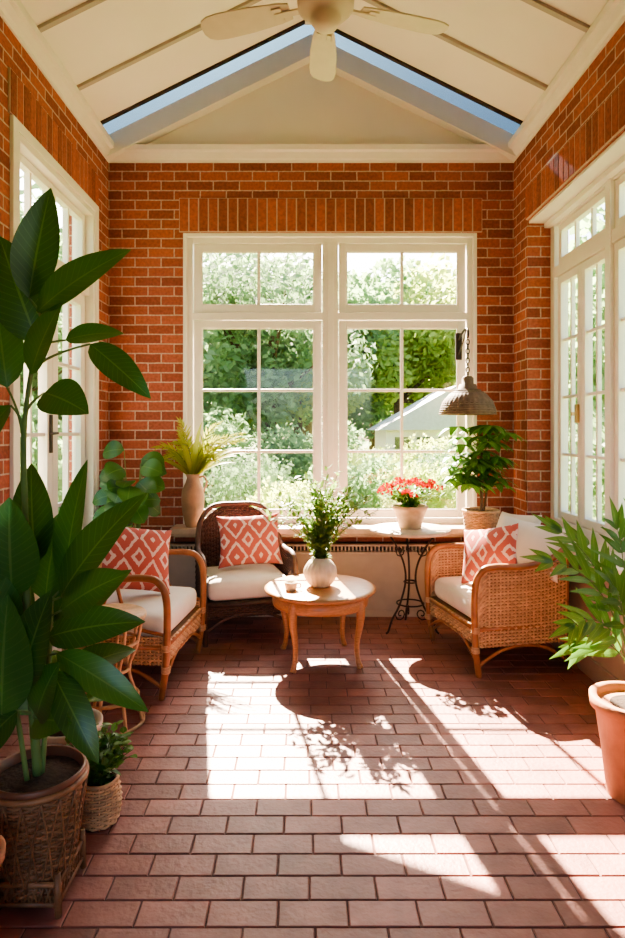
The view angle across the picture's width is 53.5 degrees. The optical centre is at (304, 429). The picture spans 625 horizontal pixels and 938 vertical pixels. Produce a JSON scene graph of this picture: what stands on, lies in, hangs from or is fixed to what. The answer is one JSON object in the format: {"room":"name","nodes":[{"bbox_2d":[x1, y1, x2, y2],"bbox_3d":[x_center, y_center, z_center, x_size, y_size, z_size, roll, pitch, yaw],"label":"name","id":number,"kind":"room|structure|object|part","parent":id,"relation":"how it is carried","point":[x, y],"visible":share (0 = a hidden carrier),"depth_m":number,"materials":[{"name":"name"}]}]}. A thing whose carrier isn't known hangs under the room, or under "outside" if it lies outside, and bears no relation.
{"room":"sunroom","nodes":[
{"label":"sunroom","id":0,"kind":"room"},
{"bbox_2d":[0,16,107,507],"bbox_3d":[-1.720,-0.400,1.755,0.200,3.800,6.710,0,0,0],"label":"wall","id":1,"kind":"structure","parent":0,"point":[13,55],"depth_m":3.77,"materials":[{"name":"red brick"}]},
{"bbox_2d":[10,115,98,651],"bbox_3d":[-1.684,-0.115,4.105,0.172,3.230,1.410,0,0,0],"label":"frame","id":2,"kind":"object","parent":1,"relation":"attached to","point":[27,154],"visible":0.34,"depth_m":4.38,"materials":[{"name":"white paint"}]},
{"bbox_2d":[29,708,102,746],"bbox_3d":[-1.030,1.380,2.680,0.301,0.240,0.301,0,0,0],"label":"pot","id":3,"kind":"object","parent":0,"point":[58,738],"depth_m":2.61,"materials":[{"name":"beige ceramic"}]},
{"bbox_2d":[81,769,122,831],"bbox_3d":[-0.790,1.414,2.380,0.175,0.168,0.175,0,0,0],"label":"pot","id":4,"kind":"object","parent":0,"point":[103,796],"depth_m":2.32,"materials":[{"name":"wicker"}]},
{"bbox_2d":[108,64,513,541],"bbox_3d":[0.050,-0.815,5.210,3.740,4.630,0.200,0,0,0],"label":"wall","id":5,"kind":"structure","parent":0,"point":[145,287],"depth_m":5.11,"materials":[{"name":"red brick"}]},
{"bbox_2d":[168,542,460,616],"bbox_3d":[0.175,1.210,5.043,2.870,0.580,0.135,0,0,0],"label":"baseboard heater","id":6,"kind":"object","parent":5,"relation":"attached to","point":[378,563],"visible":0.35,"depth_m":4.99,"materials":[{"name":"beige paint"}]},
{"bbox_2d":[8,67,624,231],"bbox_3d":[0.050,-1.802,3.620,3.398,0.354,3.038,0,0,0],"label":"brick lintels","id":7,"kind":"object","parent":5,"relation":"attached to","point":[195,214],"depth_m":5.09,"materials":[{"name":"brick"}]},
{"bbox_2d":[170,524,464,536],"bbox_3d":[0.206,0.815,5.010,2.544,0.080,0.260,0,0,0],"label":"window sill","id":8,"kind":"structure","parent":5,"relation":"attached to","point":[178,530],"depth_m":4.88,"materials":[{"name":"wood"}]},
{"bbox_2d":[150,418,248,527],"bbox_3d":[-0.881,0.333,4.950,0.872,0.883,0.256,0,0,0],"label":"potted plant","id":9,"kind":"object","parent":8,"relation":"on","point":[202,457],"visible":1,"depth_m":4.93,"materials":[{"name":"green plant"}]},
{"bbox_2d":[183,233,476,523],"bbox_3d":[0.206,-0.408,5.160,2.424,2.432,0.100,0,0,0],"label":"frame","id":10,"kind":"object","parent":5,"relation":"attached to","point":[322,316],"visible":0.71,"depth_m":5.16,"materials":[{"name":"white paint"}]},
{"bbox_2d":[439,327,496,414],"bbox_3d":[1.276,-0.465,4.846,0.442,0.689,0.458,0,0,42],"label":"pendant lamp","id":11,"kind":"object","parent":5,"relation":"hanging from","point":[467,399],"visible":1,"depth_m":4.73,"materials":[{"name":"beige wicker"}]},
{"bbox_2d":[0,617,624,937],"bbox_3d":[0.075,1.560,1.755,3.790,0.120,7.110,0,0,0],"label":"floor","id":12,"kind":"structure","parent":0,"point":[407,793],"depth_m":2.52,"materials":[{"name":"brick"}]},
{"bbox_2d":[0,835,5,865],"bbox_3d":[-0.925,1.285,1.660,0.225,0.430,0.225,0,0,0],"label":"terracotta planter","id":13,"kind":"object","parent":12,"relation":"on","point":[2,840],"visible":1,"depth_m":1.69,"materials":[{"name":"ceramic"}]},
{"bbox_2d":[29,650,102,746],"bbox_3d":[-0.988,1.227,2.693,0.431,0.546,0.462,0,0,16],"label":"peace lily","id":14,"kind":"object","parent":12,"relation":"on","point":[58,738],"visible":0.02,"depth_m":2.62,"materials":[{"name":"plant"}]},
{"bbox_2d":[0,188,150,918],"bbox_3d":[-0.834,0.360,2.044,0.704,2.281,0.412,0,0,9],"label":"rubber plant","id":15,"kind":"object","parent":12,"relation":"on","point":[43,786],"visible":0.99,"depth_m":1.96,"materials":[{"name":"green plant"}]},
{"bbox_3d":[-0.870,1.299,2.020,0.317,0.402,0.317,0,0,0],"label":"pot","id":16,"kind":"part","parent":15,"relation":"part of","materials":[{"name":"wicker"}]},
{"bbox_2d":[65,720,136,831],"bbox_3d":[-0.791,1.297,2.381,0.291,0.402,0.250,0,0,27],"label":"ivy","id":17,"kind":"object","parent":12,"relation":"on","point":[103,796],"visible":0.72,"depth_m":2.34,"materials":[{"name":"wicker"}]},
{"bbox_2d":[79,603,146,737],"bbox_3d":[-1.000,1.216,3.170,0.370,0.562,0.370,0,0,0],"label":"side table","id":18,"kind":"object","parent":12,"relation":"on","point":[136,610],"visible":0.23,"depth_m":3.16,"materials":[{"name":"wicker"}]},
{"bbox_2d":[92,440,166,529],"bbox_3d":[-1.307,0.789,4.609,0.562,1.421,0.442,0,0,0],"label":"monstera","id":19,"kind":"object","parent":12,"relation":"on","point":[114,491],"visible":0.37,"depth_m":4.53,"materials":[{"name":"plant"}]},
{"bbox_2d":[62,549,206,700],"bbox_3d":[-1.073,1.084,3.843,0.742,0.845,0.795,0,0,6],"label":"rattan armchair","id":20,"kind":"object","parent":12,"relation":"on","point":[171,619],"visible":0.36,"depth_m":3.60,"materials":[{"name":"brown wicker"}]},
{"bbox_2d":[102,527,171,593],"bbox_3d":[-1.050,0.800,3.860,0.521,0.461,0.219,0,0,-31],"label":"throw pillow","id":21,"kind":"object","parent":20,"relation":"on","point":[143,551],"visible":0.65,"depth_m":3.82,"materials":[{"name":"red fabric"}]},
{"bbox_2d":[106,586,195,636],"bbox_3d":[-1.030,1.108,3.839,0.570,0.176,0.690,0,0,6],"label":"seat cushion","id":22,"kind":"object","parent":20,"relation":"on","point":[182,599],"depth_m":3.76,"materials":[{"name":"white fabric"}]},
{"bbox_2d":[195,501,297,647],"bbox_3d":[-0.469,1.039,4.652,0.695,0.936,0.681,0,0,-16],"label":"wicker chair","id":23,"kind":"object","parent":12,"relation":"on","point":[235,591],"visible":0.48,"depth_m":4.46,"materials":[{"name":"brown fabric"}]},
{"bbox_2d":[207,563,284,600],"bbox_3d":[-0.457,1.118,4.610,0.590,0.176,0.510,0,0,-16],"label":"seat cushion","id":24,"kind":"object","parent":23,"relation":"on","point":[246,582],"depth_m":4.39,"materials":[{"name":"white fabric"}]},
{"bbox_2d":[216,513,282,568],"bbox_3d":[-0.420,0.830,4.680,0.498,0.387,0.200,0,0,-7],"label":"throw pillow","id":25,"kind":"object","parent":23,"relation":"on","point":[250,539],"visible":0.97,"depth_m":4.62,"materials":[{"name":"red fabric"}]},
{"bbox_2d":[264,574,375,673],"bbox_3d":[0.100,1.266,4.080,0.734,0.484,0.734,0,0,0],"label":"coffee table","id":26,"kind":"object","parent":12,"relation":"on","point":[347,595],"visible":0.93,"depth_m":3.88,"materials":[{"name":"brown wood"}]},
{"bbox_2d":[284,580,300,590],"bbox_3d":[-0.086,0.998,3.967,0.096,0.052,0.086,0,0,38],"label":"tea cup","id":27,"kind":"object","parent":26,"relation":"on","point":[290,585],"visible":1,"depth_m":3.94,"materials":[{"name":"beige ceramic"}]},
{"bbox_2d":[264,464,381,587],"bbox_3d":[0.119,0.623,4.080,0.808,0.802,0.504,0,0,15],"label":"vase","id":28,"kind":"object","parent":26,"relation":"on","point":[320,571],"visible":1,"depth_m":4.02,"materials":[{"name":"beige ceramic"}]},
{"bbox_2d":[370,522,450,633],"bbox_3d":[0.790,1.118,4.660,0.600,0.764,0.600,0,0,0],"label":"bistro table","id":29,"kind":"object","parent":12,"relation":"on","point":[427,530],"visible":0.93,"depth_m":4.60,"materials":[{"name":"metal"}]},
{"bbox_2d":[392,503,428,529],"bbox_3d":[0.790,0.651,4.660,0.273,0.170,0.273,0,0,0],"label":"pot","id":30,"kind":"object","parent":29,"relation":"on","point":[410,516],"depth_m":4.58,"materials":[{"name":"beige ceramic"}]},
{"bbox_2d":[377,476,444,529],"bbox_3d":[0.782,0.541,4.661,0.483,0.391,0.508,0,0,-35],"label":"geranium","id":31,"kind":"object","parent":29,"relation":"on","point":[410,514],"visible":1,"depth_m":4.59,"materials":[{"name":"red plant"}]},
{"bbox_2d":[424,543,577,677],"bbox_3d":[1.302,1.094,4.167,0.762,0.826,0.755,0,0,-12],"label":"rattan armchair","id":32,"kind":"object","parent":12,"relation":"on","point":[512,606],"visible":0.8,"depth_m":3.83,"materials":[{"name":"brown wicker"}]},
{"bbox_2d":[435,576,471,617],"bbox_3d":[1.260,1.108,4.158,0.590,0.176,0.650,0,0,-12],"label":"seat cushion","id":33,"kind":"object","parent":32,"relation":"on","point":[452,596],"depth_m":4.12,"materials":[{"name":"white fabric"}]},
{"bbox_2d":[461,523,518,582],"bbox_3d":[1.220,0.820,4.100,0.190,0.433,0.490,0,0,-42],"label":"throw pillow","id":34,"kind":"object","parent":32,"relation":"on","point":[482,547],"visible":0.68,"depth_m":4.06,"materials":[{"name":"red fabric"}]},
{"bbox_2d":[496,511,541,527],"bbox_3d":[1.460,0.760,4.340,0.202,0.375,0.446,0,0,-18],"label":"throw pillow","id":35,"kind":"object","parent":32,"relation":"on","point":[528,518],"visible":0.24,"depth_m":4.28,"materials":[{"name":"white fabric"}]},
{"bbox_2d":[501,514,566,582],"bbox_3d":[1.450,0.760,4.020,0.484,0.382,0.213,0,0,32],"label":"throw pillow","id":36,"kind":"object","parent":32,"relation":"on","point":[529,536],"visible":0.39,"depth_m":3.96,"materials":[{"name":"white fabric"}]},
{"bbox_2d":[520,496,624,804],"bbox_3d":[1.276,0.871,2.556,0.841,1.258,0.645,0,0,0],"label":"potted palm","id":37,"kind":"object","parent":12,"relation":"on","point":[607,698],"visible":1,"depth_m":2.51,"materials":[{"name":"plant"}]},
{"bbox_2d":[589,681,624,804],"bbox_3d":[1.360,1.300,2.550,0.352,0.400,0.352,0,0,0],"label":"pot","id":38,"kind":"object","parent":12,"relation":"on","point":[607,698],"depth_m":2.51,"materials":[{"name":"ceramic"}]},
{"bbox_3d":[1.360,1.186,4.800,0.290,0.631,0.290,0,0,0],"label":"plant stand","id":39,"kind":"object","parent":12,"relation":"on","visible":0},
{"bbox_2d":[435,425,523,529],"bbox_3d":[1.359,0.411,4.781,0.643,0.905,0.520,0,0,0],"label":"potted plant","id":40,"kind":"object","parent":39,"relation":"on","point":[482,517],"visible":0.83,"depth_m":4.72,"materials":[{"name":"plant"}]},
{"bbox_2d":[462,507,499,529],"bbox_3d":[1.361,0.738,4.800,0.290,0.252,0.289,0,0,0],"label":"basket","id":41,"kind":"object","parent":40,"relation":"on","point":[474,518],"depth_m":4.70,"materials":[{"name":"wicker"}]},
{"bbox_2d":[20,0,608,120],"bbox_3d":[0.050,-2.725,1.450,3.740,1.049,6.500,0,0,0],"label":"ceiling","id":42,"kind":"structure","parent":0,"point":[517,34],"depth_m":4.12,"materials":[{"name":"beige paint"}]},
{"bbox_2d":[100,20,522,161],"bbox_3d":[0.050,-2.705,4.909,3.740,1.010,0.442,0,0,0],"label":"skylight window","id":43,"kind":"structure","parent":42,"relation":"attached to","point":[282,53],"depth_m":5.01,"materials":[{"name":"clear glass"}]},
{"bbox_2d":[37,0,589,90],"bbox_3d":[0.050,-2.714,1.550,3.340,0.872,6.300,0,0,0],"label":"trim","id":44,"kind":"structure","parent":42,"relation":"attached to","point":[538,4],"depth_m":4.20,"materials":[{"name":"beige wood"}]},
{"bbox_2d":[201,0,448,81],"bbox_3d":[0.100,-2.493,3.053,1.271,1.125,1.214,0,0,0],"label":"ceiling fan","id":45,"kind":"object","parent":42,"relation":"hanging from","point":[325,16],"depth_m":3.11,"materials":[{"name":"white wood"}]},
{"bbox_2d":[514,21,624,680],"bbox_3d":[1.880,-0.400,1.755,0.320,3.800,6.710,0,0,0],"label":"wall","id":46,"kind":"structure","parent":0,"point":[606,73],"depth_m":4.80,"materials":[{"name":"red brick"}]},
{"bbox_2d":[0,0,624,162],"bbox_3d":[0.050,-2.270,1.755,3.340,0.140,6.710,0,0,0],"label":"crown molding","id":47,"kind":"structure","parent":46,"relation":"attached to","point":[12,12],"depth_m":4.93,"materials":[{"name":"white wood"}]},
{"bbox_2d":[529,132,624,227],"bbox_3d":[1.821,-1.590,3.450,0.178,0.060,2.700,0,0,0],"label":"board","id":48,"kind":"object","parent":46,"relation":"attached to","point":[611,161],"depth_m":4.00,"materials":[{"name":"white wood"}]},
{"bbox_2d":[550,642,619,682],"bbox_3d":[1.722,1.440,1.675,0.035,0.120,6.550,0,0,0],"label":"baseboard","id":49,"kind":"structure","parent":46,"relation":"attached to","point":[596,672],"depth_m":3.70,"materials":[{"name":"beige paint"}]},
{"bbox_2d":[551,168,624,553],"bbox_3d":[1.930,-0.440,3.450,0.140,2.360,2.700,0,0,0],"label":"frame","id":50,"kind":"object","parent":46,"relation":"attached to","point":[607,246],"visible":0.92,"depth_m":4.24,"materials":[{"name":"white paint"}]},
{"bbox_2d":[568,541,624,574],"bbox_3d":[1.795,0.785,3.435,0.250,0.090,2.730,0,0,0],"label":"sill","id":51,"kind":"structure","parent":46,"relation":"attached to","point":[619,569],"depth_m":3.70,"materials":[{"name":"white paint"}]},
{"label":"outside","id":52,"kind":"structure","parent":0,"visible":0},
{"bbox_2d":[203,441,602,519],"bbox_3d":[0.000,1.650,25.000,120.000,0.001,130.000,0,0,0],"label":"lawn","id":53,"kind":"structure","parent":52,"point":[366,445],"depth_m":17.19,"materials":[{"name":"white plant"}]},
{"bbox_2d":[20,396,61,512],"bbox_3d":[-4.234,0.585,7.724,3.075,2.164,2.570,0,0,-25],"label":"shrub","id":54,"kind":"object","parent":53,"relation":"on","point":[34,406],"visible":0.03,"depth_m":7.50,"materials":[{"name":"green plant"}]},
{"bbox_2d":[20,175,61,427],"bbox_3d":[-4.901,-1.125,9.934,4.597,5.566,4.362,0,0,13],"label":"tree","id":55,"kind":"object","parent":53,"relation":"on","point":[34,186],"visible":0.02,"depth_m":9.51,"materials":[{"name":"green plant"}]},
{"bbox_2d":[20,211,61,424],"bbox_3d":[-6.388,-1.614,12.361,5.132,6.549,5.408,0,0,-26],"label":"tree","id":56,"kind":"object","parent":53,"relation":"on","point":[59,324],"visible":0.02,"depth_m":12.73,"materials":[{"name":"green plant"}]},
{"bbox_2d":[35,422,61,508],"bbox_3d":[-4.111,0.682,11.035,2.336,1.967,2.795,0,0,8],"label":"shrub","id":57,"kind":"object","parent":53,"relation":"on","point":[58,422],"visible":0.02,"depth_m":10.22,"materials":[{"name":"green plant"}]},
{"bbox_2d":[203,280,241,430],"bbox_3d":[-4.569,-1.614,16.879,5.132,6.549,5.408,0,0,9],"label":"tree","id":58,"kind":"object","parent":53,"relation":"on","point":[211,368],"visible":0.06,"depth_m":17.57,"materials":[{"name":"green plant"}]},
{"bbox_2d":[203,402,268,498],"bbox_3d":[-2.308,0.489,13.910,3.354,2.360,2.804,0,0,41],"label":"shrub","id":59,"kind":"object","parent":53,"relation":"on","point":[224,428],"visible":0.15,"depth_m":13.23,"materials":[{"name":"green plant"}]},
{"bbox_2d":[203,449,298,507],"bbox_3d":[-0.945,0.973,10.561,1.956,1.377,1.636,0,0,33],"label":"shrub","id":60,"kind":"object","parent":53,"relation":"on","point":[237,482],"visible":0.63,"depth_m":10.19,"materials":[{"name":"green plant"}]},
{"bbox_2d":[203,253,312,430],"bbox_3d":[-3.066,-2.920,25.184,7.184,9.168,7.572,0,0,-40],"label":"tree","id":61,"kind":"object","parent":53,"relation":"on","point":[249,255],"visible":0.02,"depth_m":23.65,"materials":[{"name":"green plant"}]},
{"bbox_2d":[246,476,312,508],"bbox_3d":[-0.166,1.157,8.834,1.237,0.991,1.372,0,0,-36],"label":"shrub","id":62,"kind":"object","parent":53,"relation":"on","point":[265,500],"visible":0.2,"depth_m":8.73,"materials":[{"name":"green plant"}]},
{"bbox_2d":[203,253,376,444],"bbox_3d":[-1.125,-2.104,19.858,6.220,7.531,5.901,0,0,42],"label":"tree","id":63,"kind":"object","parent":53,"relation":"on","point":[273,367],"visible":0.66,"depth_m":18.82,"materials":[{"name":"green plant"}]},
{"bbox_2d":[229,329,375,473],"bbox_3d":[-0.487,-1.274,23.016,5.130,5.882,4.995,0,0,37],"label":"tree","id":64,"kind":"object","parent":53,"relation":"on","point":[355,400],"visible":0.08,"depth_m":22.76,"materials":[{"name":"green plant"}]},
{"bbox_2d":[302,415,312,439],"bbox_3d":[-0.057,-3.274,33.138,8.413,9.907,8.640,0,0,4],"label":"tree","id":65,"kind":"object","parent":53,"relation":"on","point":[309,427],"visible":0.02,"depth_m":32.66,"materials":[{"name":"green plant"}]},
{"bbox_2d":[255,419,370,488],"bbox_3d":[0.169,0.682,15.113,2.795,1.967,2.336,0,0,-25],"label":"shrub","id":66,"kind":"object","parent":53,"relation":"on","point":[302,462],"visible":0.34,"depth_m":14.68,"materials":[{"name":"green plant"}]},
{"bbox_2d":[284,280,406,438],"bbox_3d":[1.302,-2.267,26.132,6.158,7.858,6.490,0,0,17],"label":"tree","id":67,"kind":"object","parent":53,"relation":"on","point":[362,295],"visible":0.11,"depth_m":24.89,"materials":[{"name":"green plant"}]},
{"bbox_2d":[303,453,399,508],"bbox_3d":[0.880,1.021,11.073,1.817,1.279,1.519,0,0,-25],"label":"shrub","id":68,"kind":"object","parent":53,"relation":"on","point":[366,483],"visible":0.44,"depth_m":10.82,"materials":[{"name":"green plant"}]},
{"bbox_2d":[338,443,414,507],"bbox_3d":[1.441,0.959,13.446,1.920,1.388,1.732,0,0,-29],"label":"shrub","id":69,"kind":"object","parent":53,"relation":"on","point":[355,456],"visible":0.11,"depth_m":13.22,"materials":[{"name":"green plant"}]},
{"bbox_2d":[310,255,450,456],"bbox_3d":[3.708,-3.246,30.982,8.113,9.823,7.697,0,0,-16],"label":"tree","id":70,"kind":"object","parent":53,"relation":"on","point":[366,277],"visible":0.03,"depth_m":28.39,"materials":[{"name":"green plant"}]},
{"bbox_2d":[338,281,455,415],"bbox_3d":[4.309,-2.351,27.054,7.020,8.049,6.836,0,0,0],"label":"tree","id":71,"kind":"object","parent":53,"relation":"on","point":[432,357],"visible":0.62,"depth_m":25.68,"materials":[{"name":"green plant"}]},
{"bbox_2d":[367,386,455,474],"bbox_3d":[3.950,0.200,19.000,3.800,2.900,3.300,0,0,0],"label":"house","id":72,"kind":"structure","parent":53,"relation":"on","point":[422,416],"depth_m":17.58,"materials":[{"name":"white paint"}]},
{"bbox_2d":[375,457,455,508],"bbox_3d":[2.009,1.038,10.140,1.701,1.229,1.534,0,0,0],"label":"shrub","id":73,"kind":"object","parent":53,"relation":"on","point":[448,499],"visible":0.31,"depth_m":9.95,"materials":[{"name":"green plant"}]},
{"bbox_2d":[394,433,455,475],"bbox_3d":[3.265,0.861,15.243,1.980,1.586,2.194,0,0,-25],"label":"shrub","id":74,"kind":"object","parent":53,"relation":"on","point":[428,446],"visible":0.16,"depth_m":15.19,"materials":[{"name":"green plant"}]},
{"bbox_2d":[396,253,455,387],"bbox_3d":[7.102,-3.274,30.891,8.413,9.907,8.640,0,0,-16],"label":"tree","id":75,"kind":"object","parent":53,"relation":"on","point":[425,276],"visible":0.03,"depth_m":27.47,"materials":[{"name":"green plant"}]},
{"bbox_2d":[406,444,455,477],"bbox_3d":[3.059,0.924,12.565,2.096,1.475,1.752,0,0,33],"label":"shrub","id":76,"kind":"object","parent":53,"relation":"on","point":[428,456],"visible":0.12,"depth_m":12.63,"materials":[{"name":"green plant"}]},
{"bbox_2d":[568,202,604,467],"bbox_3d":[6.003,-1.125,9.858,4.362,5.566,4.597,0,0,40],"label":"tree","id":77,"kind":"object","parent":53,"relation":"on","point":[585,222],"visible":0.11,"depth_m":9.31,"materials":[{"name":"green plant"}]},
{"bbox_2d":[568,401,604,521],"bbox_3d":[4.386,0.585,7.495,3.075,2.164,2.570,0,0,33],"label":"shrub","id":78,"kind":"object","parent":53,"relation":"on","point":[594,410],"visible":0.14,"depth_m":7.68,"materials":[{"name":"green plant"}]}
]}

